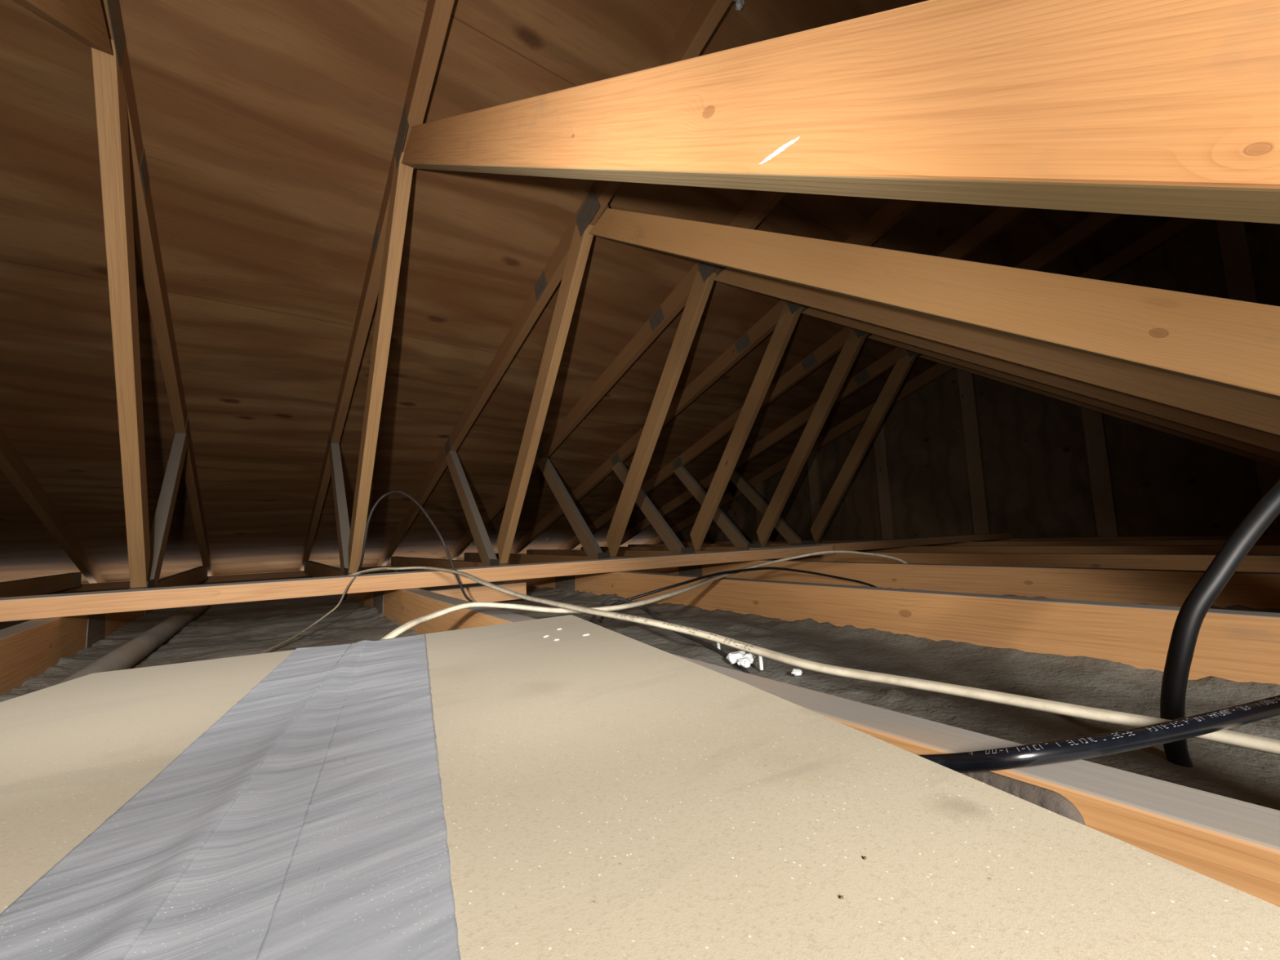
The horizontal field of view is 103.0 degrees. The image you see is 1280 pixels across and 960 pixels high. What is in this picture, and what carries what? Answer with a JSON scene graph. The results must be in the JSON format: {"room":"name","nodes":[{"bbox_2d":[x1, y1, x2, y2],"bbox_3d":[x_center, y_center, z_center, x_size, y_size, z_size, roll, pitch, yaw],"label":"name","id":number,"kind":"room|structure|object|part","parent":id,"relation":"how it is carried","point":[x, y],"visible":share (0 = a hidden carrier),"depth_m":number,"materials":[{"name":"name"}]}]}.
{"room":"attic","nodes":[
{"label":"attic","id":0,"kind":"room"},
{"bbox_2d":[48,569,412,593],"bbox_3d":[1.872,0.078,-1.021,6.195,0.012,13.960,2,-8,-37],"label":"floor","id":1,"kind":"structure","parent":0,"point":[397,570],"depth_m":3.80,"materials":[{"name":"paint"}]},
{"bbox_2d":[0,426,106,597],"bbox_3d":[0.208,-1.250,-1.750,0.042,2.689,14.159,2,-8,-37],"label":"roof truss","id":2,"kind":"object","parent":1,"relation":"on","point":[11,464],"visible":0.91,"depth_m":2.63,"materials":[{"name":"brown wood"}]},
{"bbox_3d":[-3.489,0.615,3.161,0.002,0.075,0.140,2,-8,-37],"label":"nail plate","id":3,"kind":"part","parent":2,"relation":"part of","materials":[{"name":"grey metal"}]},
{"bbox_2d":[53,581,129,592],"bbox_3d":[-3.337,0.678,3.162,0.358,0.042,0.942,2,-8,-37],"label":"wall plate","id":4,"kind":"object","parent":1,"relation":"on","point":[98,586],"depth_m":3.42,"materials":[{"name":"brown wood"}]},
{"bbox_2d":[0,0,213,694],"bbox_3d":[0.698,-1.230,-1.387,0.042,2.689,14.159,2,-8,-37],"label":"roof truss","id":5,"kind":"object","parent":1,"relation":"on","point":[28,649],"visible":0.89,"depth_m":1.31,"materials":[{"name":"brown wood"}]},
{"bbox_3d":[-1.219,0.325,1.142,0.002,0.082,0.150,2,-8,-37],"label":"nail plate","id":6,"kind":"part","parent":5,"relation":"part of","materials":[{"name":"silver metal"}]},
{"bbox_3d":[-1.135,-0.991,1.104,0.002,0.100,0.140,2,-27,-37],"label":"nail plate","id":7,"kind":"part","parent":5,"relation":"part of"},
{"bbox_3d":[-1.357,-0.839,1.395,0.002,0.076,0.100,2,-27,-37],"label":"nail plate","id":8,"kind":"part","parent":5,"relation":"part of","materials":[{"name":"grey metal"}]},
{"bbox_3d":[-1.631,0.388,1.693,0.002,0.110,0.125,2,-8,-37],"label":"nail plate","id":9,"kind":"part","parent":5,"relation":"part of","materials":[{"name":"silver metal"}]},
{"bbox_2d":[0,642,354,913],"bbox_3d":[-0.197,0.113,-0.062,0.360,0.006,1.289,0,-6,-15],"label":"sheet","id":10,"kind":"object","parent":5,"relation":"on","point":[73,753],"visible":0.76,"depth_m":0.29,"materials":[{"name":"beige wood"}]},
{"bbox_2d":[0,643,351,959],"bbox_3d":[-0.121,0.116,0.043,0.052,0.003,1.118,1,-7,-23],"label":"board","id":11,"kind":"object","parent":10,"relation":"on","point":[95,903],"visible":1,"depth_m":0.19,"materials":[{"name":"wood"}]},
{"bbox_3d":[-2.108,-0.240,2.373,0.002,0.075,0.100,2,-27,-37],"label":"nail plate","id":12,"kind":"part","parent":5,"relation":"part of","materials":[{"name":"grey metal"}]},
{"bbox_3d":[-2.999,0.636,3.524,0.002,0.075,0.140,2,-8,-37],"label":"nail plate","id":13,"kind":"part","parent":5,"relation":"part of","materials":[{"name":"grey metal"}]},
{"bbox_2d":[200,570,309,582],"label":"wall plate","id":14,"kind":"object","parent":1,"relation":"on","point":[299,573],"depth_m":3.92,"materials":[{"name":"brown wood"}]},
{"bbox_2d":[360,565,391,572],"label":"wall plate","id":15,"kind":"object","parent":1,"relation":"on","point":[366,567],"depth_m":4.42,"materials":[{"name":"brown wood"}]},
{"bbox_2d":[0,570,1279,810],"bbox_3d":[0.210,0.330,1.205,6.175,0.069,7.740,2,-8,-37],"label":"insulation","id":16,"kind":"object","parent":1,"relation":"on","point":[226,630],"visible":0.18,"depth_m":0.73},
{"bbox_2d":[56,604,209,684],"bbox_3d":[-1.043,0.341,1.090,0.043,0.046,1.551,2,-7,-35],"label":"pipe","id":17,"kind":"object","parent":16,"relation":"on","point":[124,657],"visible":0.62,"depth_m":0.95,"materials":[{"name":"grey plastic"}]},
{"bbox_2d":[259,568,398,653],"bbox_3d":[-0.682,0.283,1.171,0.052,0.136,0.657,-2,-6,2],"label":"wire","id":18,"kind":"object","parent":16,"relation":"on","point":[396,571],"visible":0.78,"depth_m":1.11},
{"bbox_2d":[342,490,473,602],"bbox_3d":[-0.762,0.207,1.460,0.712,0.327,0.164,-6,-7,36],"label":"wire","id":19,"kind":"object","parent":16,"relation":"on","point":[467,597],"visible":0.86,"depth_m":1.33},
{"bbox_2d":[426,582,526,602],"bbox_3d":[-0.486,0.338,1.494,0.313,0.049,0.031,2,-8,-37],"label":"wood offcut","id":20,"kind":"object","parent":16,"relation":"on","point":[476,593],"visible":0.53,"depth_m":1.50,"materials":[{"name":"brown wood"}]},
{"bbox_2d":[380,550,907,639],"bbox_3d":[0.200,0.238,1.087,1.582,0.128,0.218,3,-8,-42],"label":"cable","id":21,"kind":"object","parent":16,"relation":"on","point":[413,623],"visible":0.62,"depth_m":0.73,"materials":[{"name":"white plastic"}]},
{"bbox_2d":[589,597,750,673],"bbox_3d":[0.022,0.253,0.841,0.137,0.081,0.366,2,-8,-37],"label":"wire","id":22,"kind":"object","parent":16,"relation":"on","point":[723,654],"visible":0.69,"depth_m":0.86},
{"bbox_2d":[725,651,742,664],"bbox_3d":[0.140,0.261,0.749,0.027,0.016,0.032,-6,-7,31],"label":"crumb","id":23,"kind":"object","parent":16,"relation":"on","point":[733,657],"visible":0.86,"depth_m":0.74,"materials":[{"name":"white"}]},
{"bbox_2d":[599,566,876,622],"bbox_3d":[0.302,0.268,1.250,0.882,0.104,0.038,1,-7,-28],"label":"wire","id":24,"kind":"object","parent":16,"relation":"on","point":[602,618],"visible":0.77,"depth_m":1.20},
{"bbox_2d":[737,657,751,665],"bbox_3d":[0.149,0.259,0.725,0.025,0.012,0.016,0,-6,-20],"label":"crumb","id":25,"kind":"object","parent":16,"relation":"on","point":[740,660],"visible":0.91,"depth_m":0.72,"materials":[{"name":"white"}]},
{"bbox_2d":[741,660,750,667],"bbox_3d":[0.149,0.257,0.710,0.016,0.010,0.010,2,-8,-37],"label":"crumb","id":26,"kind":"object","parent":16,"relation":"on","point":[746,664],"visible":1,"depth_m":0.71,"materials":[{"name":"white"}]},
{"bbox_2d":[742,653,755,663],"bbox_3d":[0.157,0.261,0.745,0.021,0.015,0.023,-6,-7,35],"label":"crumb","id":27,"kind":"object","parent":16,"relation":"on","point":[750,656],"visible":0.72,"depth_m":0.74,"materials":[{"name":"white"}]},
{"bbox_2d":[758,655,763,670],"bbox_3d":[0.170,0.255,0.716,0.006,0.025,0.006,-1,-6,-14],"label":"stick","id":28,"kind":"object","parent":16,"relation":"on","point":[760,658],"visible":0.82,"depth_m":0.71,"materials":[{"name":"white"}]},
{"bbox_2d":[791,668,802,675],"bbox_3d":[0.209,0.256,0.677,0.012,0.010,0.020,-6,-7,36],"label":"crumb","id":29,"kind":"object","parent":16,"relation":"on","point":[797,672],"visible":1,"depth_m":0.67,"materials":[{"name":"white"}]},
{"bbox_2d":[918,694,1279,773],"bbox_3d":[0.432,0.160,0.298,0.602,0.093,0.048,-1,-6,-12],"label":"cable","id":30,"kind":"object","parent":16,"relation":"on","point":[1138,738],"visible":0.91,"depth_m":0.24,"materials":[{"name":"black plastic"}]},
{"bbox_2d":[1160,479,1279,767],"bbox_3d":[0.625,0.086,0.322,0.472,0.322,0.078,-5,-7,25],"label":"cable","id":31,"kind":"object","parent":16,"relation":"on","point":[1191,615],"visible":0.82,"depth_m":0.40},
{"bbox_2d":[298,0,1279,906],"bbox_3d":[1.185,-1.209,-1.026,0.050,2.689,14.159,2,-8,-37],"label":"roof truss","id":32,"kind":"object","parent":1,"relation":"on","point":[1156,108],"visible":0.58,"depth_m":0.27,"materials":[{"name":"brown wood"}]},
{"bbox_3d":[-1.651,-0.220,2.712,0.002,0.075,0.100,2,-27,-37],"label":"nail plate","id":33,"kind":"part","parent":32,"relation":"part of","materials":[{"name":"grey metal"}]},
{"bbox_3d":[-1.173,0.408,2.032,0.002,0.110,0.125,2,-8,-37],"label":"nail plate","id":34,"kind":"part","parent":32,"relation":"part of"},
{"bbox_3d":[-0.899,-0.820,1.734,0.002,0.076,0.100,2,-27,-37],"label":"nail plate","id":35,"kind":"part","parent":32,"relation":"part of","materials":[{"name":"grey metal"}]},
{"bbox_3d":[-0.762,0.345,1.482,0.002,0.082,0.150,2,-8,-37],"label":"nail plate","id":36,"kind":"part","parent":32,"relation":"part of","materials":[{"name":"silver metal"}]},
{"bbox_3d":[-0.677,-0.971,1.443,0.002,0.100,0.140,2,-27,-37],"label":"nail plate","id":37,"kind":"part","parent":32,"relation":"part of","materials":[{"name":"grey metal"}]},
{"bbox_2d":[0,545,833,622],"bbox_3d":[-0.828,0.247,1.146,3.855,0.038,0.090,2,-7,-33],"label":"wooden beam","id":38,"kind":"structure","parent":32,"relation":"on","point":[61,605],"depth_m":1.17,"materials":[{"name":"brown wood"}]},
{"bbox_2d":[347,566,1279,755],"bbox_3d":[-0.132,0.180,0.764,0.170,0.064,1.917,4,-8,-45],"label":"cable","id":39,"kind":"object","parent":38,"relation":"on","point":[1257,743],"visible":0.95,"depth_m":0.36,"materials":[{"name":"beige plastic"}]},
{"bbox_2d":[381,614,1279,959],"bbox_3d":[0.006,0.124,0.110,0.375,0.006,1.170,1,-7,-27],"label":"sheet","id":40,"kind":"object","parent":32,"relation":"on","point":[607,794],"visible":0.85,"depth_m":0.18,"materials":[{"name":"beige wood"}]},
{"bbox_2d":[124,640,364,959],"bbox_3d":[-0.076,0.118,0.065,0.079,0.003,1.109,1,-7,-23],"label":"board","id":41,"kind":"object","parent":40,"relation":"on","point":[221,908],"visible":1,"depth_m":0.18,"materials":[{"name":"wood"}]},
{"bbox_2d":[255,633,461,959],"bbox_3d":[-0.060,0.120,0.088,0.063,0.003,1.106,1,-7,-24],"label":"board","id":42,"kind":"object","parent":40,"relation":"on","point":[374,825],"visible":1,"depth_m":0.19,"materials":[{"name":"wood"}]},
{"bbox_2d":[376,0,1279,684],"bbox_3d":[1.677,-1.188,-0.661,0.042,2.689,14.159,2,-8,-37],"label":"roof truss","id":43,"kind":"object","parent":1,"relation":"on","point":[1228,343],"visible":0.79,"depth_m":0.84,"materials":[{"name":"brown wood"}]},
{"bbox_3d":[-2.052,0.676,4.227,0.002,0.075,0.140,2,-8,-37],"label":"nail plate","id":44,"kind":"part","parent":43,"relation":"part of","materials":[{"name":"grey metal"}]},
{"bbox_3d":[-1.161,-0.200,3.076,0.002,0.075,0.100,2,-27,-37],"label":"nail plate","id":45,"kind":"part","parent":43,"relation":"part of","materials":[{"name":"grey metal"}]},
{"bbox_3d":[-0.683,0.428,2.395,0.002,0.110,0.125,2,-8,-37],"label":"nail plate","id":46,"kind":"part","parent":43,"relation":"part of","materials":[{"name":"grey metal"}]},
{"bbox_3d":[-0.410,-0.799,2.097,0.002,0.076,0.100,2,-27,-37],"label":"nail plate","id":47,"kind":"part","parent":43,"relation":"part of","materials":[{"name":"grey metal"}]},
{"bbox_3d":[-0.272,0.366,1.845,0.002,0.082,0.150,2,-8,-37],"label":"nail plate","id":48,"kind":"part","parent":43,"relation":"part of","materials":[{"name":"silver metal"}]},
{"bbox_3d":[-0.188,-0.951,1.806,0.002,0.100,0.140,2,-27,-37],"label":"nail plate","id":49,"kind":"part","parent":43,"relation":"part of","materials":[{"name":"grey metal"}]},
{"bbox_3d":[-0.155,-0.949,1.830,0.002,0.100,0.140,2,-27,-37],"label":"nail plate","id":50,"kind":"part","parent":43,"relation":"part of","materials":[{"name":"grey metal"}]},
{"bbox_2d":[444,0,1279,609],"bbox_3d":[2.167,-1.167,-0.297,0.042,2.689,14.159,2,-8,-37],"label":"roof truss","id":51,"kind":"object","parent":1,"relation":"on","point":[1255,590],"visible":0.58,"depth_m":1.47,"materials":[{"name":"brown wood"}]},
{"bbox_3d":[-1.563,0.697,4.590,0.002,0.075,0.140,2,-8,-37],"label":"nail plate","id":52,"kind":"part","parent":51,"relation":"part of","materials":[{"name":"grey metal"}]},
{"bbox_3d":[-0.671,-0.179,3.439,0.002,0.075,0.100,2,-27,-37],"label":"nail plate","id":53,"kind":"part","parent":51,"relation":"part of","materials":[{"name":"grey metal"}]},
{"bbox_3d":[-0.194,0.449,2.759,0.002,0.110,0.125,2,-8,-37],"label":"nail plate","id":54,"kind":"part","parent":51,"relation":"part of","materials":[{"name":"grey metal"}]},
{"bbox_3d":[0.080,-0.778,2.460,0.002,0.076,0.100,2,-27,-37],"label":"nail plate","id":55,"kind":"part","parent":51,"relation":"part of","materials":[{"name":"grey metal"}]},
{"bbox_3d":[0.217,0.387,2.208,0.002,0.082,0.150,2,-8,-37],"label":"nail plate","id":56,"kind":"part","parent":51,"relation":"part of","materials":[{"name":"grey metal"}]},
{"bbox_3d":[0.302,-0.930,2.169,0.002,0.100,0.140,2,-27,-37],"label":"nail plate","id":57,"kind":"part","parent":51,"relation":"part of","materials":[{"name":"grey metal"}]},
{"bbox_3d":[0.334,-0.928,2.193,0.002,0.100,0.140,2,-27,-37],"label":"nail plate","id":58,"kind":"part","parent":51,"relation":"part of","materials":[{"name":"grey metal"}]},
{"bbox_2d":[510,199,1279,572],"bbox_3d":[2.656,-1.146,0.066,0.042,2.689,14.159,2,-8,-37],"label":"roof truss","id":59,"kind":"object","parent":1,"relation":"on","point":[782,318],"visible":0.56,"depth_m":2.25,"materials":[{"name":"brown wood"}]},
{"bbox_3d":[-1.073,0.718,4.953,0.002,0.075,0.140,2,-8,-37],"label":"nail plate","id":60,"kind":"part","parent":59,"relation":"part of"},
{"bbox_3d":[-0.182,-0.158,3.802,0.002,0.075,0.100,2,-27,-37],"label":"nail plate","id":61,"kind":"part","parent":59,"relation":"part of","materials":[{"name":"grey metal"}]},
{"bbox_3d":[0.296,0.470,3.122,0.002,0.110,0.125,2,-8,-37],"label":"nail plate","id":62,"kind":"part","parent":59,"relation":"part of","materials":[{"name":"grey metal"}]},
{"bbox_3d":[0.570,-0.757,2.823,0.002,0.076,0.100,2,-27,-37],"label":"nail plate","id":63,"kind":"part","parent":59,"relation":"part of","materials":[{"name":"grey metal"}]},
{"bbox_3d":[0.792,-0.909,2.533,0.002,0.100,0.140,2,-27,-37],"label":"nail plate","id":64,"kind":"part","parent":59,"relation":"part of","materials":[{"name":"grey metal"}]},
{"bbox_2d":[558,206,1279,555],"bbox_3d":[3.146,-1.125,0.429,0.042,2.689,14.159,2,-8,-37],"label":"roof truss","id":65,"kind":"object","parent":1,"relation":"on","point":[850,340],"visible":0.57,"depth_m":3.00,"materials":[{"name":"brown wood"}]},
{"bbox_3d":[0.308,-0.137,4.165,0.002,0.075,0.100,2,-27,-37],"label":"nail plate","id":66,"kind":"part","parent":65,"relation":"part of","materials":[{"name":"grey metal"}]},
{"bbox_3d":[0.786,0.491,3.485,0.002,0.110,0.125,2,-8,-37],"label":"nail plate","id":67,"kind":"part","parent":65,"relation":"part of","materials":[{"name":"grey metal"}]},
{"bbox_3d":[1.059,-0.737,3.187,0.002,0.076,0.100,2,-27,-37],"label":"nail plate","id":68,"kind":"part","parent":65,"relation":"part of","materials":[{"name":"grey metal"}]},
{"bbox_3d":[1.281,-0.888,2.896,0.002,0.100,0.140,2,-27,-37],"label":"nail plate","id":69,"kind":"part","parent":65,"relation":"part of","materials":[{"name":"grey metal"}]},
{"bbox_2d":[749,532,1013,551],"bbox_3d":[1.441,0.332,2.724,2.280,0.038,0.090,2,-7,-33],"label":"brace","id":70,"kind":"object","parent":65,"relation":"on","point":[894,543],"visible":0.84,"depth_m":2.65,"materials":[{"name":"brown wood"}]},
{"bbox_2d":[604,212,1279,546],"bbox_3d":[3.636,-1.105,0.792,0.042,2.689,14.159,2,-8,-37],"label":"roof truss","id":71,"kind":"object","parent":1,"relation":"on","point":[903,359],"visible":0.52,"depth_m":3.42,"materials":[{"name":"brown wood"}]},
{"bbox_3d":[1.275,0.512,3.848,0.002,0.110,0.125,2,-8,-37],"label":"nail plate","id":72,"kind":"part","parent":71,"relation":"part of","materials":[{"name":"grey metal"}]},
{"bbox_3d":[1.549,-0.716,3.550,0.002,0.076,0.100,2,-27,-37],"label":"nail plate","id":73,"kind":"part","parent":71,"relation":"part of","materials":[{"name":"grey metal"}]},
{"bbox_3d":[1.771,-0.867,3.259,0.002,0.100,0.140,2,-27,-37],"label":"nail plate","id":74,"kind":"part","parent":71,"relation":"part of","materials":[{"name":"grey metal"}]},
{"bbox_2d":[644,217,1279,544],"bbox_3d":[4.125,-1.084,1.155,0.038,2.689,14.159,2,-8,-37],"label":"framing","id":75,"kind":"object","parent":1,"relation":"on","point":[1238,273],"visible":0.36,"depth_m":3.06,"materials":[{"name":"brown wood"}]},
{"bbox_2d":[82,564,391,583],"bbox_3d":[-2.514,0.914,4.844,6.195,0.220,0.020,2,-8,-37],"label":"trim","id":76,"kind":"structure","parent":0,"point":[386,565],"depth_m":4.28,"materials":[{"name":"brown wood"}]},
{"bbox_2d":[0,0,1173,583],"bbox_3d":[-0.359,-0.873,2.084,6.245,2.639,7.364,2,-8,-37],"label":"roof sheathing","id":77,"kind":"structure","parent":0,"point":[269,128],"depth_m":1.97,"materials":[{"name":"brown wood"}]},
{"bbox_2d":[732,0,745,10],"bbox_3d":[0.267,-1.306,1.382,0.045,0.071,0.019,2,-8,-37],"label":"tab","id":78,"kind":"object","parent":77,"relation":"attached to","point":[739,3],"visible":0.98,"depth_m":1.37,"materials":[{"name":"silver metal"}]},
{"bbox_2d":[660,219,1279,544],"bbox_3d":[4.245,-1.119,1.061,0.012,2.666,14.200,2,-8,-37],"label":"wall","id":79,"kind":"structure","parent":0,"point":[1037,481],"depth_m":3.26,"materials":[{"name":"brown wood"}]}
]}

